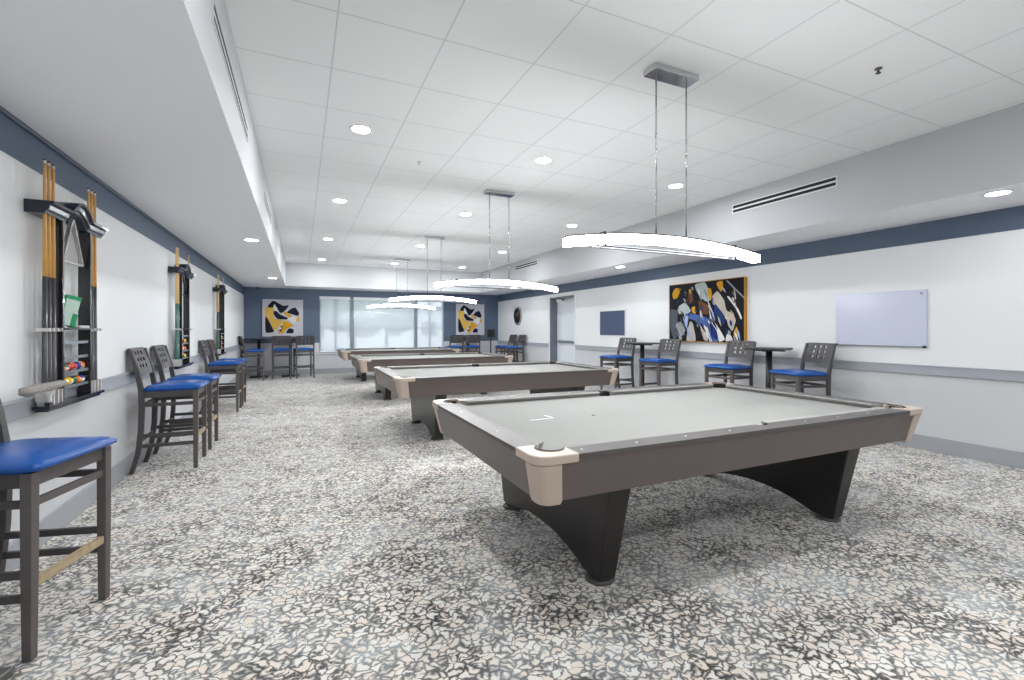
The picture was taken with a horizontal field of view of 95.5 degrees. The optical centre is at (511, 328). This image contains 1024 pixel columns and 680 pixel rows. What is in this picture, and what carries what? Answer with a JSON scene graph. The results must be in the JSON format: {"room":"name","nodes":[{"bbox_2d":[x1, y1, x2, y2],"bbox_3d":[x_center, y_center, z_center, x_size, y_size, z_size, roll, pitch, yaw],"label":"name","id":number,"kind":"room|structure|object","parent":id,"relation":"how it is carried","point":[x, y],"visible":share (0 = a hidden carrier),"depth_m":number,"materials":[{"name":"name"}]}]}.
{"room":"games hall","nodes":[
{"label":"games hall","id":0,"kind":"room"},
{"bbox_2d":[0,112,243,542],"bbox_3d":[-4.006,0.077,5.029,0.200,2.525,18.070,0,0,-24],"label":"wall","id":1,"kind":"structure","parent":0,"point":[136,289],"depth_m":3.74,"materials":[{"name":"grey paint"}]},
{"bbox_2d":[24,198,107,412],"bbox_3d":[-2.954,-0.175,3.118,0.134,1.340,0.850,0,0,-24],"label":"cue rack","id":2,"kind":"object","parent":1,"relation":"attached to","point":[62,212],"visible":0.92,"depth_m":3.11,"materials":[{"name":"black paint"}]},
{"bbox_2d":[18,380,66,396],"bbox_3d":[-2.651,0.333,2.635,0.062,0.054,0.450,0,0,-24],"label":"brush","id":3,"kind":"object","parent":2,"relation":"on","point":[49,386],"visible":1,"depth_m":2.57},
{"bbox_2d":[41,158,47,383],"bbox_3d":[-2.789,-0.281,2.776,0.030,1.474,0.030,0,0,-24],"label":"stick","id":4,"kind":"object","parent":2,"relation":"on","point":[44,353],"visible":0.91,"depth_m":2.77,"materials":[{"name":"brown wood"}]},
{"bbox_2d":[47,161,51,381],"bbox_3d":[-2.810,-0.281,2.821,0.030,1.474,0.030,0,0,-24],"label":"stick","id":5,"kind":"object","parent":2,"relation":"on","point":[49,272],"visible":0.7,"depth_m":2.81,"materials":[{"name":"brown wood"}]},
{"bbox_2d":[43,389,55,405],"bbox_3d":[-2.764,0.408,2.776,0.056,0.098,0.056,0,0,-24],"label":"holder","id":6,"kind":"object","parent":2,"relation":"on","point":[49,401],"visible":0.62,"depth_m":2.76,"materials":[{"name":"white plastic"}]},
{"bbox_2d":[51,164,56,389],"bbox_3d":[-2.833,-0.281,2.871,0.030,1.474,0.030,0,0,-24],"label":"stick","id":7,"kind":"object","parent":2,"relation":"on","point":[53,235],"visible":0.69,"depth_m":2.87,"materials":[{"name":"brown wood"}]},
{"bbox_2d":[32,390,104,412],"bbox_3d":[-2.947,0.476,3.121,0.079,0.037,0.850,0,0,-24],"label":"shelf","id":8,"kind":"object","parent":2,"relation":"attached to","point":[82,395],"depth_m":3.01,"materials":[{"name":"black paint"}]},
{"bbox_2d":[64,294,81,327],"bbox_3d":[-2.918,-0.118,3.063,0.028,0.218,0.142,0,0,10],"label":"packet","id":9,"kind":"object","parent":2,"relation":"on","point":[71,303],"visible":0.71,"depth_m":3.06,"materials":[{"name":"green paper"}]},
{"bbox_2d":[64,219,83,266],"bbox_3d":[-2.952,-0.585,3.119,0.022,0.300,0.312,0,0,-24],"label":"triangle","id":10,"kind":"object","parent":2,"relation":"hanging from","point":[71,225],"visible":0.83,"depth_m":3.14,"materials":[{"name":"silver metal"}]},
{"bbox_2d":[64,340,87,343],"bbox_3d":[-2.956,0.090,3.113,0.057,0.018,0.398,0,0,-24],"label":"shelf","id":11,"kind":"object","parent":2,"relation":"attached to","point":[79,341],"depth_m":3.15,"materials":[{"name":"black wood"}]},
{"bbox_2d":[64,354,87,359],"bbox_3d":[-2.956,0.187,3.113,0.057,0.018,0.398,0,0,-24],"label":"shelf","id":12,"kind":"object","parent":2,"relation":"attached to","point":[80,356],"depth_m":3.20,"materials":[{"name":"black wood"}]},
{"bbox_2d":[64,368,87,374],"bbox_3d":[-2.956,0.283,3.113,0.057,0.018,0.398,0,0,-24],"label":"shelf","id":13,"kind":"object","parent":2,"relation":"attached to","point":[84,370],"depth_m":3.17,"materials":[{"name":"black wood"}]},
{"bbox_2d":[64,381,87,388],"bbox_3d":[-2.956,0.377,3.113,0.057,0.018,0.398,0,0,-24],"label":"shelf","id":14,"kind":"object","parent":2,"relation":"attached to","point":[85,383],"depth_m":3.17,"materials":[{"name":"black wood"}]},
{"bbox_2d":[90,190,93,379],"bbox_3d":[-3.071,-0.281,3.397,0.030,1.474,0.030,0,0,-24],"label":"stick","id":15,"kind":"object","parent":2,"relation":"on","point":[91,191],"visible":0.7,"depth_m":3.39,"materials":[{"name":"brown wood"}]},
{"bbox_2d":[93,192,96,379],"bbox_3d":[-3.095,-0.281,3.449,0.030,1.474,0.030,0,0,-24],"label":"stick","id":16,"kind":"object","parent":2,"relation":"on","point":[94,194],"visible":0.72,"depth_m":3.44,"materials":[{"name":"brown wood"}]},
{"bbox_2d":[5,377,235,571],"bbox_3d":[-3.907,1.262,5.074,0.018,0.155,17.670,0,0,-24],"label":"baseboard","id":17,"kind":"structure","parent":1,"relation":"attached to","point":[67,512],"depth_m":3.32,"materials":[{"name":"grey paint"}]},
{"bbox_2d":[0,105,244,287],"bbox_3d":[-3.905,-1.173,5.075,0.022,0.024,17.670,0,0,-24],"label":"trim","id":18,"kind":"structure","parent":1,"relation":"attached to","point":[3,111],"depth_m":3.43,"materials":[{"name":"blue paint"}]},
{"bbox_2d":[2,343,244,421],"bbox_3d":[-3.900,0.453,5.077,0.034,0.105,17.670,0,0,-24],"label":"trim","id":19,"kind":"structure","parent":1,"relation":"attached to","point":[19,408],"depth_m":3.25,"materials":[{"name":"grey paint"}]},
{"bbox_2d":[168,264,194,368],"bbox_3d":[-4.283,-0.175,6.045,0.134,1.340,0.850,0,0,-24],"label":"cue rack","id":20,"kind":"object","parent":1,"relation":"attached to","point":[183,268],"visible":0.85,"depth_m":6.20,"materials":[{"name":"black wood"}]},
{"bbox_2d":[175,246,177,359],"bbox_3d":[-4.118,-0.281,5.703,0.030,1.474,0.030,0,0,-24],"label":"stick","id":21,"kind":"object","parent":20,"relation":"on","point":[176,315],"visible":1,"depth_m":5.69,"materials":[{"name":"brown wood"}]},
{"bbox_2d":[177,247,178,358],"bbox_3d":[-4.138,-0.281,5.749,0.030,1.474,0.030,0,0,-24],"label":"stick","id":22,"kind":"object","parent":20,"relation":"on","point":[177,247],"visible":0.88,"depth_m":5.74,"materials":[{"name":"brown wood"}]},
{"bbox_2d":[178,247,179,358],"bbox_3d":[-4.161,-0.281,5.799,0.030,1.474,0.030,0,0,-24],"label":"stick","id":23,"kind":"object","parent":20,"relation":"on","point":[178,247],"visible":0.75,"depth_m":5.79,"materials":[{"name":"brown wood"}]},
{"bbox_2d":[173,362,193,368],"bbox_3d":[-4.276,0.476,6.049,0.079,0.037,0.850,0,0,-24],"label":"shelf","id":24,"kind":"object","parent":20,"relation":"attached to","point":[176,366],"depth_m":5.84,"materials":[{"name":"black paint"}]},
{"bbox_2d":[212,285,227,355],"bbox_3d":[-5.572,-0.175,8.887,0.134,1.340,0.850,0,0,-24],"label":"cue rack","id":25,"kind":"object","parent":1,"relation":"attached to","point":[221,289],"visible":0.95,"depth_m":8.91,"materials":[{"name":"black wood"}]},
{"bbox_2d":[217,274,218,348],"bbox_3d":[-5.413,-0.281,8.558,0.030,1.474,0.030,0,0,-24],"label":"stick","id":26,"kind":"object","parent":25,"relation":"on","point":[217,274],"visible":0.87,"depth_m":8.55,"materials":[{"name":"brown wood"}]},
{"bbox_2d":[244,287,497,369],"bbox_3d":[-4.024,0.077,14.833,8.270,2.525,0.200,0,0,-24],"label":"wall","id":27,"kind":"structure","parent":0,"point":[253,297],"depth_m":13.88,"materials":[{"name":"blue paint"}]},
{"bbox_2d":[262,299,302,336],"bbox_3d":[-6.650,-0.320,13.507,1.060,1.070,0.037,0,0,-24],"label":"painting","id":28,"kind":"object","parent":27,"relation":"attached to","point":[280,317],"visible":0.99,"depth_m":13.48,"materials":[{"name":"multicoloured paint"}]},
{"bbox_2d":[246,367,373,375],"bbox_3d":[-4.024,1.262,14.713,7.734,0.155,0.018,0,0,-24],"label":"baseboard","id":29,"kind":"structure","parent":27,"relation":"attached to","point":[353,369],"depth_m":13.79,"materials":[{"name":"grey paint"}]},
{"bbox_2d":[319,299,349,352],"bbox_3d":[-5.378,-0.120,14.175,0.920,1.680,0.080,0,0,-24],"label":"window","id":30,"kind":"structure","parent":27,"relation":"in","point":[320,327],"depth_m":14.10,"materials":[{"name":"grey metal"}]},
{"bbox_2d":[319,296,349,351],"bbox_3d":[-5.364,-0.140,14.083,0.870,1.680,0.055,0,0,-24],"label":"roller blind","id":31,"kind":"object","parent":30,"relation":"attached to","point":[320,297],"visible":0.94,"depth_m":14.04,"materials":[{"name":"fabric"}]},
{"bbox_2d":[350,298,352,347],"bbox_3d":[-4.932,-0.120,14.306,0.100,1.680,0.050,0,0,-24],"label":"trim","id":32,"kind":"structure","parent":27,"relation":"attached to","point":[351,299],"depth_m":14.28,"materials":[{"name":"grey metal"}]},
{"bbox_2d":[353,297,414,301],"bbox_3d":[-4.020,-0.140,14.692,1.880,1.680,0.055,0,0,-24],"label":"roller blind","id":33,"kind":"object","parent":27,"relation":"attached to","point":[354,298],"visible":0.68,"depth_m":14.54,"materials":[{"name":"fabric"}]},
{"bbox_2d":[414,299,417,346],"bbox_3d":[-3.129,-0.120,15.124,0.100,1.680,0.050,0,0,-24],"label":"trim","id":34,"kind":"structure","parent":27,"relation":"attached to","point":[415,310],"depth_m":15.11,"materials":[{"name":"grey metal"}]},
{"bbox_2d":[418,302,443,346],"bbox_3d":[-2.728,-0.120,15.377,0.940,1.680,0.080,0,0,-24],"label":"window","id":35,"kind":"structure","parent":27,"relation":"in","point":[429,327],"depth_m":15.52,"materials":[{"name":"grey metal"}]},
{"bbox_2d":[456,304,483,334],"bbox_3d":[-1.423,-0.320,15.878,1.010,1.060,0.037,0,0,-24],"label":"painting","id":36,"kind":"object","parent":27,"relation":"attached to","point":[469,317],"visible":0.99,"depth_m":15.86,"materials":[{"name":"multicoloured fabric"}]},
{"bbox_2d":[0,372,1023,679],"bbox_3d":[-0.286,1.400,6.717,8.770,0.120,18.270,0,0,-24],"label":"floor","id":37,"kind":"structure","parent":0,"point":[324,533],"depth_m":2.56,"materials":[{"name":"carpet"}]},
{"bbox_2d":[0,666,14,679],"bbox_3d":[-1.892,0.810,1.338,0.539,1.060,0.846,0,0,-39],"label":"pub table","id":38,"kind":"object","parent":37,"relation":"on","point":[6,673],"visible":1,"depth_m":1.77,"materials":[{"name":"grey wood"}]},
{"bbox_2d":[0,399,116,662],"bbox_3d":[-2.232,0.762,2.056,0.594,1.164,0.500,0,0,-10],"label":"bar stool","id":39,"kind":"object","parent":37,"relation":"on","point":[25,464],"visible":1,"depth_m":2.03,"materials":[{"name":"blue wood"}]},
{"bbox_2d":[127,347,209,474],"bbox_3d":[-3.366,0.762,4.589,0.594,1.164,0.500,0,0,-24],"label":"bar stool","id":40,"kind":"object","parent":37,"relation":"on","point":[140,359],"visible":1,"depth_m":4.47,"materials":[{"name":"grey wood"}]},
{"bbox_2d":[152,345,220,453],"bbox_3d":[-3.680,0.762,5.281,0.594,1.164,0.500,0,0,-24],"label":"bar stool","id":41,"kind":"object","parent":37,"relation":"on","point":[163,359],"visible":0.69,"depth_m":5.17,"materials":[{"name":"grey wood"}]},
{"bbox_2d":[199,340,243,411],"bbox_3d":[-4.747,0.762,7.608,0.594,1.164,0.500,0,0,-24],"label":"bar stool","id":42,"kind":"object","parent":37,"relation":"on","point":[219,364],"visible":0.77,"depth_m":7.49,"materials":[{"name":"grey wood"}]},
{"bbox_2d":[207,339,247,405],"bbox_3d":[-5.028,0.762,8.228,0.594,1.164,0.500,0,0,-24],"label":"bar stool","id":43,"kind":"object","parent":37,"relation":"on","point":[211,344],"visible":0.56,"depth_m":8.14,"materials":[{"name":"grey wood"}]},
{"bbox_2d":[238,336,265,380],"bbox_3d":[-6.799,0.762,12.111,0.594,1.164,0.500,0,0,-42],"label":"bar stool","id":44,"kind":"object","parent":37,"relation":"on","point":[244,351],"visible":0.71,"depth_m":12.06,"materials":[{"name":"grey wood"}]},
{"bbox_2d":[243,338,271,377],"bbox_3d":[-7.006,0.799,12.876,0.700,1.078,0.700,0,0,-24],"label":"bar table","id":45,"kind":"object","parent":37,"relation":"on","point":[257,339],"visible":0.75,"depth_m":12.82,"materials":[{"name":"black metal"}]},
{"bbox_2d":[272,336,291,379],"bbox_3d":[-6.222,0.762,12.574,0.500,1.164,0.594,0,0,-24],"label":"bar stool","id":46,"kind":"object","parent":37,"relation":"on","point":[274,338],"visible":1,"depth_m":12.41,"materials":[{"name":"grey wood"}]},
{"bbox_2d":[293,336,314,378],"bbox_3d":[-5.741,0.762,12.836,0.500,1.164,0.594,0,0,-33],"label":"bar stool","id":47,"kind":"object","parent":37,"relation":"on","point":[296,350],"visible":0.99,"depth_m":12.71,"materials":[{"name":"grey wood"}]},
{"bbox_2d":[337,347,459,381],"bbox_3d":[-3.153,0.941,12.829,3.050,0.799,1.780,0,0,-24],"label":"pool table","id":48,"kind":"object","parent":37,"relation":"on","point":[343,353],"visible":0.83,"depth_m":12.28,"materials":[{"name":"grey laminate"}]},
{"bbox_2d":[345,348,390,349],"bbox_3d":[-4.081,0.566,13.225,1.254,0.034,0.055,0,0,-24],"label":"cushion","id":49,"kind":"object","parent":48,"relation":"on","point":[351,348],"depth_m":13.19,"materials":[{"name":"grey fabric"}]},
{"bbox_2d":[395,347,436,348],"bbox_3d":[-2.839,0.566,13.789,1.254,0.034,0.055,0,0,-24],"label":"cushion","id":50,"kind":"object","parent":48,"relation":"on","point":[411,347],"depth_m":13.82,"materials":[{"name":"grey fabric"}]},
{"bbox_2d":[350,352,512,399],"bbox_3d":[-1.700,0.941,9.699,3.050,0.799,1.780,0,0,-24],"label":"pool table","id":51,"kind":"object","parent":37,"relation":"on","point":[364,363],"visible":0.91,"depth_m":9.13,"materials":[{"name":"grey laminate"}]},
{"bbox_2d":[361,354,418,355],"bbox_3d":[-2.628,0.566,10.096,1.254,0.034,0.055,0,0,-24],"label":"cushion","id":52,"kind":"object","parent":51,"relation":"on","point":[375,354],"depth_m":10.09,"materials":[{"name":"grey fabric"}]},
{"bbox_2d":[424,352,476,354],"bbox_3d":[-1.386,0.566,10.659,1.254,0.034,0.055,0,0,-24],"label":"cushion","id":53,"kind":"object","parent":51,"relation":"on","point":[465,352],"depth_m":10.63,"materials":[{"name":"grey fabric"}]},
{"bbox_2d":[443,335,464,351],"bbox_3d":[-1.816,0.762,14.562,0.500,1.164,0.594,0,0,-30],"label":"bar stool","id":54,"kind":"object","parent":37,"relation":"on","point":[452,337],"visible":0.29,"depth_m":14.39,"materials":[{"name":"grey wood"}]},
{"bbox_2d":[463,335,480,351],"bbox_3d":[-1.290,0.762,14.812,0.500,1.164,0.594,0,0,-19],"label":"bar stool","id":55,"kind":"object","parent":37,"relation":"on","point":[468,337],"visible":0.5,"depth_m":14.62,"materials":[{"name":"grey wood"}]},
{"bbox_2d":[374,361,618,440],"bbox_3d":[-0.256,0.941,6.566,3.050,0.799,1.780,0,0,-24],"label":"pool table","id":56,"kind":"object","parent":37,"relation":"on","point":[424,384],"visible":0.97,"depth_m":5.98,"materials":[{"name":"grey fabric"}]},
{"bbox_2d":[386,368,406,376],"bbox_3d":[-1.512,0.566,5.996,0.055,0.034,1.348,0,0,-24],"label":"cushion","id":57,"kind":"object","parent":56,"relation":"on","point":[388,369],"depth_m":5.87,"materials":[{"name":"grey fabric"}]},
{"bbox_2d":[390,364,471,368],"bbox_3d":[-1.185,0.566,6.962,1.254,0.034,0.055,0,0,-24],"label":"cushion","id":58,"kind":"object","parent":56,"relation":"on","point":[460,365],"depth_m":6.95,"materials":[{"name":"grey fabric"}]},
{"bbox_2d":[415,372,510,376],"bbox_3d":[-0.569,0.566,5.606,1.254,0.034,0.055,0,0,-24],"label":"cushion","id":59,"kind":"object","parent":56,"relation":"on","point":[507,372],"depth_m":5.61,"materials":[{"name":"grey fabric"}]},
{"bbox_2d":[479,362,548,365],"bbox_3d":[0.057,0.566,7.526,1.254,0.034,0.055,0,0,-24],"label":"cushion","id":60,"kind":"object","parent":56,"relation":"on","point":[521,363],"depth_m":7.49,"materials":[{"name":"grey fabric"}]},
{"bbox_2d":[520,369,589,372],"bbox_3d":[0.673,0.566,6.170,1.254,0.034,0.055,0,0,-24],"label":"cushion","id":61,"kind":"object","parent":56,"relation":"on","point":[578,369],"depth_m":6.15,"materials":[{"name":"grey fabric"}]},
{"bbox_2d":[555,362,604,368],"bbox_3d":[1.000,0.566,7.136,0.055,0.034,1.348,0,0,-24],"label":"cushion","id":62,"kind":"object","parent":56,"relation":"on","point":[557,363],"depth_m":7.08,"materials":[{"name":"grey fabric"}]},
{"bbox_2d":[495,335,516,359],"bbox_3d":[-0.192,0.762,14.869,0.594,1.164,0.500,0,0,-24],"label":"bar stool","id":63,"kind":"object","parent":37,"relation":"on","point":[512,338],"visible":0.48,"depth_m":14.80,"materials":[{"name":"grey wood"}]},
{"bbox_2d":[503,335,525,361],"bbox_3d":[0.084,0.762,14.259,0.594,1.164,0.500,0,0,-24],"label":"bar stool","id":64,"kind":"object","parent":37,"relation":"on","point":[521,337],"visible":0.7,"depth_m":14.13,"materials":[{"name":"grey wood"}]},
{"bbox_2d":[599,338,636,388],"bbox_3d":[2.137,0.762,9.373,0.594,1.164,0.500,0,0,-28],"label":"bar stool","id":65,"kind":"object","parent":37,"relation":"on","point":[616,358],"visible":0.79,"depth_m":9.26,"materials":[{"name":"grey wood"}]},
{"bbox_2d":[625,342,658,385],"bbox_3d":[2.498,0.799,8.919,0.480,1.078,0.480,0,0,44],"label":"bar table","id":66,"kind":"object","parent":37,"relation":"on","point":[641,344],"visible":0.32,"depth_m":8.88,"materials":[{"name":"black metal"}]},
{"bbox_2d":[638,339,680,386],"bbox_3d":[2.633,0.762,8.280,0.594,1.164,0.500,0,0,-28],"label":"bar stool","id":67,"kind":"object","parent":37,"relation":"on","point":[658,361],"visible":0.62,"depth_m":8.20,"materials":[{"name":"grey wood"}]},
{"bbox_2d":[432,382,922,585],"bbox_3d":[1.124,0.941,3.404,3.050,0.799,1.780,0,0,-24],"label":"pool table","id":68,"kind":"object","parent":37,"relation":"on","point":[576,470],"visible":1,"depth_m":2.78,"materials":[{"name":"grey fabric"}]},
{"bbox_2d":[455,404,543,448],"bbox_3d":[-0.132,0.566,2.834,0.055,0.034,1.348,0,0,-24],"label":"cushion","id":69,"kind":"object","parent":68,"relation":"on","point":[511,430],"depth_m":2.60,"materials":[{"name":"grey fabric"}]},
{"bbox_2d":[462,392,599,404],"bbox_3d":[0.195,0.566,3.800,1.254,0.034,0.055,0,0,-24],"label":"cushion","id":70,"kind":"object","parent":68,"relation":"on","point":[519,399],"depth_m":3.77,"materials":[{"name":"grey fabric"}]},
{"bbox_2d":[566,423,752,446],"bbox_3d":[0.811,0.566,2.444,1.254,0.034,0.055,0,0,-24],"label":"cushion","id":71,"kind":"object","parent":68,"relation":"on","point":[589,443],"depth_m":2.40,"materials":[{"name":"grey fabric"}]},
{"bbox_2d":[609,384,712,394],"bbox_3d":[1.437,0.566,4.363,1.254,0.034,0.055,0,0,-24],"label":"cushion","id":72,"kind":"object","parent":68,"relation":"on","point":[700,386],"depth_m":4.33,"materials":[{"name":"grey fabric"}]},
{"bbox_2d":[726,385,881,407],"bbox_3d":[2.380,0.566,3.974,0.055,0.034,1.348,0,0,-24],"label":"cushion","id":73,"kind":"object","parent":68,"relation":"on","point":[843,402],"depth_m":3.85,"materials":[{"name":"grey fabric"}]},
{"bbox_2d":[761,407,884,424],"bbox_3d":[2.053,0.566,3.007,1.254,0.034,0.055,0,0,-24],"label":"cushion","id":74,"kind":"object","parent":68,"relation":"on","point":[765,422],"depth_m":2.95,"materials":[{"name":"grey fabric"}]},
{"bbox_2d":[704,341,755,385],"bbox_3d":[3.258,0.762,6.950,0.594,1.164,0.500,0,0,-28],"label":"bar stool","id":75,"kind":"object","parent":37,"relation":"on","point":[728,369],"visible":0.62,"depth_m":6.90,"materials":[{"name":"grey wood"}]},
{"bbox_2d":[745,347,792,387],"bbox_3d":[3.588,0.799,6.493,0.480,1.078,0.480,0,0,44],"label":"bar table","id":76,"kind":"object","parent":37,"relation":"on","point":[768,350],"visible":0.33,"depth_m":6.45,"materials":[{"name":"black metal"}]},
{"bbox_2d":[769,343,836,395],"bbox_3d":[3.718,0.762,5.958,0.594,1.164,0.500,0,0,-9],"label":"bar stool","id":77,"kind":"object","parent":37,"relation":"on","point":[798,377],"visible":0.66,"depth_m":5.84,"materials":[{"name":"grey wood"}]},
{"bbox_2d":[0,0,1023,294],"bbox_3d":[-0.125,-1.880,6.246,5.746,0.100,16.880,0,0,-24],"label":"ceiling","id":78,"kind":"structure","parent":0,"point":[475,92],"depth_m":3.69,"materials":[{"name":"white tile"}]},
{"bbox_2d":[212,0,247,141],"bbox_3d":[-1.754,-1.530,2.938,0.006,0.116,1.590,0,0,-24],"label":"ceiling vent","id":79,"kind":"object","parent":78,"relation":"in","point":[215,17],"visible":1,"depth_m":2.67,"materials":[{"name":"white metal"}]},
{"bbox_2d":[350,125,371,133],"bbox_3d":[-1.383,-1.826,4.259,0.192,0.008,0.192,0,0,-24],"label":"recessed light","id":80,"kind":"object","parent":78,"relation":"in","point":[360,129],"visible":1,"depth_m":4.25,"materials":[{"name":"white paint"}]},
{"bbox_2d":[352,126,369,132],"bbox_3d":[-1.383,-1.827,4.259,0.156,0.004,0.156,0,0,-24],"label":"diffuser","id":81,"kind":"object","parent":80,"relation":"attached to","point":[357,129],"depth_m":4.25,"materials":[{"name":"white"}]},
{"bbox_2d":[367,258,434,309],"bbox_3d":[-2.880,-1.178,12.178,1.750,1.305,0.130,0,0,-24],"label":"pendant lamp","id":82,"kind":"object","parent":78,"relation":"hanging from","point":[395,259],"visible":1,"depth_m":12.15,"materials":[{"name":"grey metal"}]},
{"bbox_2d":[367,304,434,309],"bbox_3d":[-2.880,-0.589,12.178,1.750,0.127,0.064,0,0,-24],"label":"diffuser","id":83,"kind":"object","parent":82,"relation":"attached to","point":[378,305],"depth_m":12.21,"materials":[{"name":"white plastic"}]},
{"bbox_2d":[389,236,475,303],"bbox_3d":[-1.545,-1.178,9.237,1.750,1.305,0.130,0,0,-24],"label":"pendant lamp","id":84,"kind":"object","parent":78,"relation":"hanging from","point":[403,298],"visible":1,"depth_m":9.18,"materials":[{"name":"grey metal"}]},
{"bbox_2d":[389,296,475,303],"bbox_3d":[-1.545,-0.589,9.237,1.750,0.127,0.064,0,0,-24],"label":"diffuser","id":85,"kind":"object","parent":84,"relation":"attached to","point":[404,298],"depth_m":9.20,"materials":[{"name":"white plastic"}]},
{"bbox_2d":[434,189,557,291],"bbox_3d":[-0.169,-1.178,6.205,1.750,1.305,0.130,0,0,-24],"label":"pendant lamp","id":86,"kind":"object","parent":78,"relation":"hanging from","point":[539,286],"visible":1,"depth_m":6.14,"materials":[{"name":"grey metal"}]},
{"bbox_2d":[434,280,557,291],"bbox_3d":[-0.169,-0.589,6.205,1.750,0.127,0.064,0,0,-24],"label":"diffuser","id":87,"kind":"object","parent":86,"relation":"attached to","point":[539,286],"depth_m":6.18,"materials":[{"name":"white plastic"}]},
{"bbox_2d":[515,260,537,270],"bbox_3d":[0.358,-1.650,12.077,0.006,0.116,1.330,0,0,-24],"label":"ceiling vent","id":88,"kind":"object","parent":78,"relation":"in","point":[535,262],"visible":1,"depth_m":12.04,"materials":[{"name":"grey metal"}]},
{"bbox_2d":[534,157,551,163],"bbox_3d":[0.338,-1.826,5.040,0.192,0.008,0.192,0,0,-24],"label":"recessed light","id":89,"kind":"object","parent":78,"relation":"in","point":[541,160],"visible":1,"depth_m":5.04,"materials":[{"name":"white plastic"}]},
{"bbox_2d":[563,62,759,262],"bbox_3d":[1.139,-1.178,3.322,1.750,1.305,0.130,0,0,-24],"label":"pendant lamp","id":90,"kind":"object","parent":78,"relation":"hanging from","point":[657,71],"visible":1,"depth_m":3.28,"materials":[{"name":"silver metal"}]},
{"bbox_2d":[563,234,759,262],"bbox_3d":[1.139,-0.589,3.322,1.750,0.127,0.064,0,0,-24],"label":"diffuser","id":91,"kind":"object","parent":90,"relation":"attached to","point":[731,252],"depth_m":3.27,"materials":[{"name":"white plastic"}]},
{"bbox_2d":[732,175,837,213],"bbox_3d":[3.261,-1.615,5.680,0.006,0.116,1.360,0,0,-24],"label":"ceiling vent","id":92,"kind":"object","parent":78,"relation":"in","point":[830,182],"visible":1,"depth_m":5.57,"materials":[{"name":"metal"}]},
{"bbox_2d":[982,190,1013,196],"bbox_3d":[4.234,-1.181,4.052,0.192,0.008,0.192,0,0,-24],"label":"recessed light","id":93,"kind":"object","parent":78,"relation":"in","point":[1001,192],"visible":1,"depth_m":4.05,"materials":[{"name":"white plastic"}]},
{"bbox_2d":[985,191,1010,195],"bbox_3d":[4.234,-1.182,4.052,0.156,0.004,0.156,0,0,-24],"label":"diffuser","id":94,"kind":"object","parent":93,"relation":"attached to","point":[995,193],"depth_m":4.05,"materials":[{"name":"white"}]},
{"bbox_2d":[498,205,1023,451],"bbox_3d":[3.297,0.077,8.343,0.300,2.525,18.070,0,0,-24],"label":"wall","id":95,"kind":"structure","parent":0,"point":[974,285],"depth_m":5.61,"materials":[{"name":"grey paint"}]},
{"bbox_2d":[514,306,521,324],"bbox_3d":[0.177,-0.415,14.817,0.032,0.610,0.610,0,0,-24],"label":"wall clock","id":96,"kind":"object","parent":95,"relation":"attached to","point":[517,312],"visible":1,"depth_m":14.78,"materials":[{"name":"black"}]},
{"bbox_2d":[549,293,575,362],"bbox_3d":[1.444,0.217,12.394,0.308,2.245,1.380,0,0,-24],"label":"door","id":97,"kind":"structure","parent":95,"relation":"in","point":[562,308],"depth_m":12.65,"materials":[{"name":"white paint"}]},
{"bbox_2d":[599,309,625,336],"bbox_3d":[2.223,-0.130,10.324,0.020,0.580,0.945,0,0,-24],"label":"pinboard","id":98,"kind":"object","parent":95,"relation":"attached to","point":[611,322],"visible":1,"depth_m":10.30,"materials":[{"name":"blue fabric"}]},
{"bbox_2d":[669,276,746,342],"bbox_3d":[3.285,-0.295,7.931,0.063,1.034,1.614,0,0,-24],"label":"painting","id":99,"kind":"object","parent":95,"relation":"attached to","point":[712,310],"visible":0.98,"depth_m":7.81,"materials":[{"name":"multicoloured paint"}]},
{"bbox_2d":[497,340,1023,381],"bbox_3d":[3.147,0.453,8.275,0.037,0.105,17.670,0,0,-24],"label":"trim","id":100,"kind":"structure","parent":95,"relation":"attached to","point":[978,373],"depth_m":5.66,"materials":[{"name":"grey paint"}]},
{"bbox_2d":[498,227,1023,301],"bbox_3d":[3.155,-0.966,8.279,0.012,0.012,17.670,0,0,-24],"label":"trim","id":101,"kind":"structure","parent":95,"relation":"attached to","point":[1022,227],"depth_m":6.05,"materials":[{"name":"blue paint"}]},
{"bbox_2d":[597,385,1023,468],"bbox_3d":[3.152,1.260,8.277,0.018,0.160,17.670,0,0,-24],"label":"baseboard","id":102,"kind":"structure","parent":95,"relation":"attached to","point":[1005,457],"depth_m":4.83,"materials":[{"name":"grey paint"}]},
{"bbox_2d":[835,289,926,347],"bbox_3d":[4.374,-0.115,5.562,0.030,0.651,0.955,0,0,-24],"label":"whiteboard","id":103,"kind":"object","parent":95,"relation":"attached to","point":[891,318],"visible":0.94,"depth_m":5.50,"materials":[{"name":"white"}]},
{"label":"outside","id":104,"kind":"structure","parent":0,"visible":0},
{"bbox_2d":[321,347,406,350],"bbox_3d":[-16.240,1.690,47.889,90.000,0.100,69.500,0,0,-24],"label":"ground","id":105,"kind":"structure","parent":104,"point":[328,349],"depth_m":38.16,"materials":[{"name":"white"}]},
{"bbox_2d":[321,299,383,347],"bbox_3d":[-8.765,-0.268,25.505,3.537,3.826,3.182,0,0,-24],"label":"tree","id":106,"kind":"object","parent":105,"relation":"on","point":[363,316],"visible":0.64,"depth_m":24.47,"materials":[{"name":"grey plant"}]},
{"bbox_2d":[321,306,441,348],"bbox_3d":[-13.131,-0.210,43.458,15.000,3.700,7.000,0,0,-24],"label":"building","id":107,"kind":"structure","parent":105,"relation":"on","point":[406,339],"depth_m":41.67,"materials":[{"name":"white paint"}]},
{"bbox_2d":[382,301,413,347],"bbox_3d":[-7.907,-0.591,29.163,4.095,4.470,3.684,0,0,-24],"label":"tree","id":108,"kind":"object","parent":105,"relation":"on","point":[394,316],"visible":0.37,"depth_m":28.29,"materials":[{"name":"grey plant"}]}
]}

